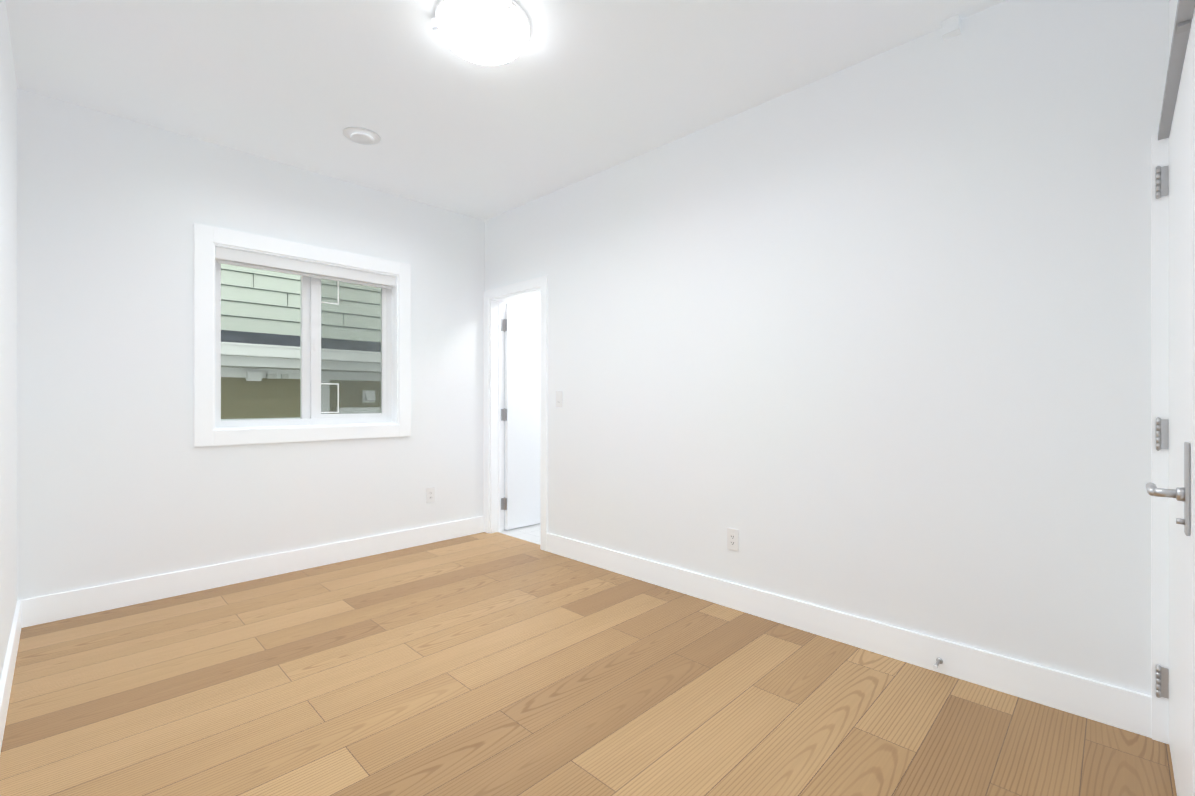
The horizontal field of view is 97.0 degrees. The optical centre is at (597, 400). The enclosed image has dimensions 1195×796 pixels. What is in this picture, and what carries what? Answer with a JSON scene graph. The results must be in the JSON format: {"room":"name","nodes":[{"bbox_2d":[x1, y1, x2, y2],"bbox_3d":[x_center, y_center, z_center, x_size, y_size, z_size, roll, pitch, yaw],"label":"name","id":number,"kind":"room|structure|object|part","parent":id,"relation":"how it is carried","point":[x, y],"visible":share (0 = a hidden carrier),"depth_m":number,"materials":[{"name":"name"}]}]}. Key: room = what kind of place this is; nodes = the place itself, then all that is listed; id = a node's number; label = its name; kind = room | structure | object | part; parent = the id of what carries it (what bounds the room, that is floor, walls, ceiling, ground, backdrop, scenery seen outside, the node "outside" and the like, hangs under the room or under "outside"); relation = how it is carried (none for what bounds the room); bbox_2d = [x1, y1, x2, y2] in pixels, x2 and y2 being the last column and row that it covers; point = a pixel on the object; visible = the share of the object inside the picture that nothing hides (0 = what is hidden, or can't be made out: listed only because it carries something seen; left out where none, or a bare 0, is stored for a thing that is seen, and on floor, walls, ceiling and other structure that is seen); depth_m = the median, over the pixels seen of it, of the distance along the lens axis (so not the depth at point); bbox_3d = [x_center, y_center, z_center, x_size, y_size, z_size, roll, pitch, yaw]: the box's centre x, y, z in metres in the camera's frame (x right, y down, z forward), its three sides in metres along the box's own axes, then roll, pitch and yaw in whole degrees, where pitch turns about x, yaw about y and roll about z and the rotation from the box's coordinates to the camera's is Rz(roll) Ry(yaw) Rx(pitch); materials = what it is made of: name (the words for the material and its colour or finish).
{"room":"empty bedroom","nodes":[
{"label":"empty bedroom","id":0,"kind":"room"},
{"bbox_2d":[0,0,16,679],"bbox_3d":[-1.479,-0.216,1.139,4.754,2.740,0.150,0,0,45],"label":"wall","id":1,"kind":"structure","parent":0,"point":[8,342],"depth_m":2.18,"materials":[{"name":"white paint"}]},
{"bbox_2d":[0,600,20,752],"bbox_3d":[-1.475,1.084,1.250,4.104,0.140,0.015,0,0,45],"label":"baseboard","id":2,"kind":"structure","parent":1,"relation":"attached to","point":[6,680],"depth_m":2.08,"materials":[{"name":"white paint"}]},
{"bbox_2d":[17,88,539,600],"bbox_3d":[-1.402,-0.216,4.394,0.200,2.740,4.900,0,0,45],"label":"wall","id":3,"kind":"structure","parent":0,"point":[114,475],"depth_m":3.12,"materials":[{"name":"white paint"}]},
{"bbox_2d":[21,516,483,627],"bbox_3d":[-1.963,1.084,3.669,0.015,0.140,2.750,0,0,45],"label":"baseboard","id":4,"kind":"structure","parent":3,"relation":"attached to","point":[58,606],"depth_m":3.29,"materials":[{"name":"white paint"}]},
{"bbox_2d":[194,223,410,446],"bbox_3d":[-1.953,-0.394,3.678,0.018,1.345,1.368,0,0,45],"label":"window frame","id":5,"kind":"structure","parent":3,"relation":"in","point":[205,239],"depth_m":3.45,"materials":[{"name":"white paint"}]},
{"bbox_2d":[215,246,395,288],"bbox_3d":[-1.988,-0.591,3.712,0.068,0.737,1.152,0,0,45],"label":"window blind","id":6,"kind":"object","parent":5,"relation":"attached to","point":[235,257],"visible":0.85,"depth_m":3.62,"materials":[{"name":"white fabric"}]},
{"bbox_2d":[215,260,391,427],"bbox_3d":[-2.045,-0.394,3.768,0.079,1.134,1.157,0,0,45],"label":"window","id":7,"kind":"structure","parent":3,"relation":"in","point":[310,350],"depth_m":3.75,"materials":[{"name":"white plastic"}]},
{"bbox_3d":[-2.262,-0.394,3.569,0.004,1.050,0.484,0,0,45],"label":"fixed window glass","id":8,"kind":"part","parent":7,"relation":"part of","materials":[{"name":"clear glass"}]},
{"bbox_2d":[321,281,338,412],"bbox_3d":[-1.943,-0.398,3.841,0.002,0.976,0.123,0,0,45],"label":"window","id":9,"kind":"structure","parent":7,"relation":"attached to","point":[334,383],"depth_m":3.88,"materials":[{"name":"white plastic"}]},
{"bbox_2d":[321,279,380,413],"bbox_3d":[-1.862,-0.394,3.984,0.002,1.024,0.482,0,0,45],"label":"screen","id":10,"kind":"object","parent":7,"relation":"attached to","point":[338,366],"depth_m":3.99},
{"bbox_3d":[-1.834,-0.394,3.957,0.004,0.990,0.448,0,0,45],"label":"window sash glass","id":11,"kind":"part","parent":7,"relation":"part of","materials":[{"name":"clear glass"}]},
{"bbox_2d":[426,487,434,502],"bbox_3d":[-1.354,0.767,4.294,0.008,0.120,0.072,0,0,45],"label":"electrical outlet","id":12,"kind":"object","parent":3,"relation":"attached to","point":[430,495],"visible":1,"depth_m":4.29,"materials":[{"name":"white plastic"}]},
{"bbox_2d":[485,219,489,290],"bbox_3d":[-0.919,-0.216,4.684,0.080,2.740,0.130,0,0,45],"label":"wall","id":13,"kind":"structure","parent":0,"point":[487,255],"depth_m":4.64,"materials":[{"name":"white paint"}]},
{"bbox_2d":[498,302,499,531],"bbox_3d":[-0.863,0.143,4.651,0.012,2.022,0.012,0,0,45],"label":"door frame","id":14,"kind":"object","parent":13,"relation":"attached to","point":[498,416],"visible":1,"depth_m":4.65,"materials":[{"name":"white paint"}]},
{"bbox_2d":[501,303,539,529],"bbox_3d":[-0.580,0.139,4.917,0.048,2.006,0.743,0,0,45],"label":"door","id":15,"kind":"structure","parent":13,"relation":"in","point":[522,407],"depth_m":4.78,"materials":[{"name":"white paint"}]},
{"bbox_3d":[-0.824,0.914,4.668,0.048,0.119,0.048,0,0,45],"label":"far door hinge","id":16,"kind":"part","parent":15,"relation":"part of","materials":[{"name":"silver metal"}]},
{"bbox_3d":[-0.824,0.124,4.669,0.048,0.119,0.048,0,0,45],"label":"far door hinge","id":17,"kind":"part","parent":15,"relation":"part of","materials":[{"name":"silver metal"}]},
{"bbox_3d":[-0.824,-0.666,4.669,0.048,0.119,0.048,0,0,45],"label":"far door hinge","id":18,"kind":"part","parent":15,"relation":"part of","materials":[{"name":"silver metal"}]},
{"bbox_2d":[6,0,1005,220],"bbox_3d":[0.186,-1.636,2.832,4.754,0.100,4.900,0,0,45],"label":"ceiling","id":19,"kind":"structure","parent":0,"point":[574,91],"depth_m":2.57,"materials":[{"name":"white paint"}]},
{"bbox_2d":[343,127,380,144],"bbox_3d":[-1.410,-1.574,3.167,0.208,0.024,0.208,0,0,45],"label":"ceiling vent","id":20,"kind":"object","parent":19,"relation":"in","point":[361,135],"visible":1,"depth_m":3.14,"materials":[{"name":"white plastic"}]},
{"bbox_2d":[432,0,529,64],"bbox_3d":[-0.474,-1.526,2.220,0.401,0.120,0.390,0,0,45],"label":"ceiling light","id":21,"kind":"object","parent":19,"relation":"attached to","point":[489,32],"visible":1,"depth_m":2.14,"materials":[{"name":"frosted white glowing glass"},{"name":"chrome"}]},
{"bbox_2d":[499,523,539,544],"bbox_3d":[0.469,1.204,4.620,2.250,0.100,1.854,0,0,45],"label":"floor","id":22,"kind":"structure","parent":0,"point":[530,533],"depth_m":4.63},
{"bbox_2d":[0,532,1176,795],"bbox_3d":[-0.410,1.204,2.118,4.504,0.100,2.946,0,0,45],"label":"floor","id":23,"kind":"structure","parent":0,"point":[488,664],"depth_m":2.02,"materials":[{"name":"brown wood"}]},
{"bbox_2d":[490,0,1168,695],"bbox_3d":[0.686,-0.216,3.106,4.424,2.740,0.130,0,0,45],"label":"wall","id":24,"kind":"structure","parent":0,"point":[870,338],"depth_m":2.36,"materials":[{"name":"white paint"}]},
{"bbox_2d":[484,276,547,550],"bbox_3d":[-0.645,0.099,4.405,0.857,2.110,0.148,0,0,45],"label":"door frame","id":25,"kind":"structure","parent":24,"relation":"attached to","point":[493,416],"depth_m":4.60,"materials":[{"name":"white paint"}]},
{"bbox_3d":[-0.638,-0.877,4.408,0.674,0.019,0.134,0,0,45],"label":"far door head jamb","id":26,"kind":"part","parent":25,"relation":"part of","materials":[{"name":"white wood"}]},
{"bbox_2d":[556,391,561,406],"bbox_3d":[-0.289,-0.011,3.967,0.072,0.120,0.008,0,0,45],"label":"light switch","id":27,"kind":"object","parent":24,"relation":"attached to","point":[558,398],"visible":1,"depth_m":3.96,"materials":[{"name":"white plastic"}]},
{"bbox_2d":[727,528,738,550],"bbox_3d":[0.753,0.773,2.943,0.072,0.120,0.008,0,0,45],"label":"electrical outlet","id":28,"kind":"object","parent":24,"relation":"attached to","point":[732,539],"visible":1,"depth_m":2.94,"materials":[{"name":"white plastic"}]},
{"bbox_2d":[547,533,1151,737],"bbox_3d":[0.756,1.084,2.935,3.202,0.140,0.015,0,0,45],"label":"baseboard","id":29,"kind":"structure","parent":24,"relation":"attached to","point":[1118,707],"depth_m":2.33,"materials":[{"name":"white paint"}]},
{"bbox_2d":[933,657,942,669],"bbox_3d":[1.421,1.102,2.212,0.026,0.026,0.084,0,0,45],"label":"doorstop","id":30,"kind":"object","parent":24,"relation":"attached to","point":[939,660],"visible":1,"depth_m":2.21,"materials":[{"name":"grey metal"}]},
{"bbox_2d":[1169,0,1177,56],"bbox_3d":[1.692,-1.244,1.440,0.146,0.685,0.835,0,0,45],"label":"wall","id":31,"kind":"structure","parent":0,"point":[1172,8],"depth_m":1.71,"materials":[{"name":"white paint"}]},
{"bbox_2d":[1151,0,1194,795],"bbox_3d":[1.538,0.126,1.313,0.188,2.056,1.230,0,0,45],"label":"door frame","id":32,"kind":"structure","parent":31,"relation":"attached to","point":[1160,409],"depth_m":1.79,"materials":[{"name":"white paint"}]},
{"bbox_3d":[1.406,0.136,1.148,0.146,2.036,0.018,0,0,45],"label":"near door jamb latch","id":33,"kind":"part","parent":32,"relation":"part of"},
{"bbox_2d":[1155,18,1193,795],"bbox_3d":[1.643,0.134,1.490,0.070,2.020,0.797,0,0,45],"label":"door leaf","id":34,"kind":"structure","parent":31,"relation":"in","point":[1181,430],"depth_m":1.42,"materials":[{"name":"white paint"}]},
{"bbox_3d":[1.897,-0.738,1.790,0.013,0.114,0.013,0,0,45],"label":"near door hinge","id":35,"kind":"part","parent":34,"relation":"part of","materials":[{"name":"silver metal"}]},
{"bbox_3d":[1.897,0.949,1.790,0.013,0.114,0.013,0,0,45],"label":"near door hinge","id":36,"kind":"part","parent":34,"relation":"part of","materials":[{"name":"silver metal"}]},
{"bbox_3d":[1.897,0.113,1.790,0.013,0.114,0.013,0,0,45],"label":"near door hinge","id":37,"kind":"part","parent":34,"relation":"part of","materials":[{"name":"silver metal"}]},
{"bbox_3d":[1.907,0.949,1.780,0.020,0.100,0.004,0,0,45],"label":"near door hinge leaves","id":38,"kind":"part","parent":34,"relation":"part of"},
{"bbox_3d":[1.907,0.113,1.780,0.020,0.100,0.004,0,0,45],"label":"near door hinge leaves","id":39,"kind":"part","parent":34,"relation":"part of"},
{"bbox_3d":[1.907,-0.738,1.780,0.020,0.100,0.004,0,0,45],"label":"near door hinge leaves","id":40,"kind":"part","parent":34,"relation":"part of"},
{"bbox_2d":[1146,442,1189,535],"bbox_3d":[1.419,0.209,1.319,0.070,0.220,0.156,0,0,45],"label":"door handle","id":41,"kind":"object","parent":34,"relation":"attached to","point":[1180,494],"depth_m":1.25,"materials":[{"name":"grey metal"}]},
{"bbox_2d":[1176,20,1189,33],"bbox_3d":[1.377,-0.878,1.244,0.020,0.008,0.035,0,0,45],"label":"bracket","id":42,"kind":"object","parent":31,"relation":"attached to","point":[1184,26],"visible":1,"depth_m":1.24,"materials":[{"name":"grey metal"}]},
{"label":"outside","id":43,"kind":"structure","parent":0,"visible":0},
{"bbox_2d":[221,263,380,418],"bbox_3d":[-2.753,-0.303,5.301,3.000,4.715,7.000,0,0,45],"label":"window glass","id":44,"kind":"structure","parent":43,"point":[235,293],"depth_m":5.83,"materials":[{"name":"clear glass"}]},
{"bbox_2d":[363,390,375,402],"bbox_3d":[-2.820,-0.050,6.566,0.108,0.150,0.150,0,0,45],"label":"vent","id":45,"kind":"object","parent":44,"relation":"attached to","point":[370,396],"depth_m":6.56,"materials":[{"name":"white plastic"}]}
]}

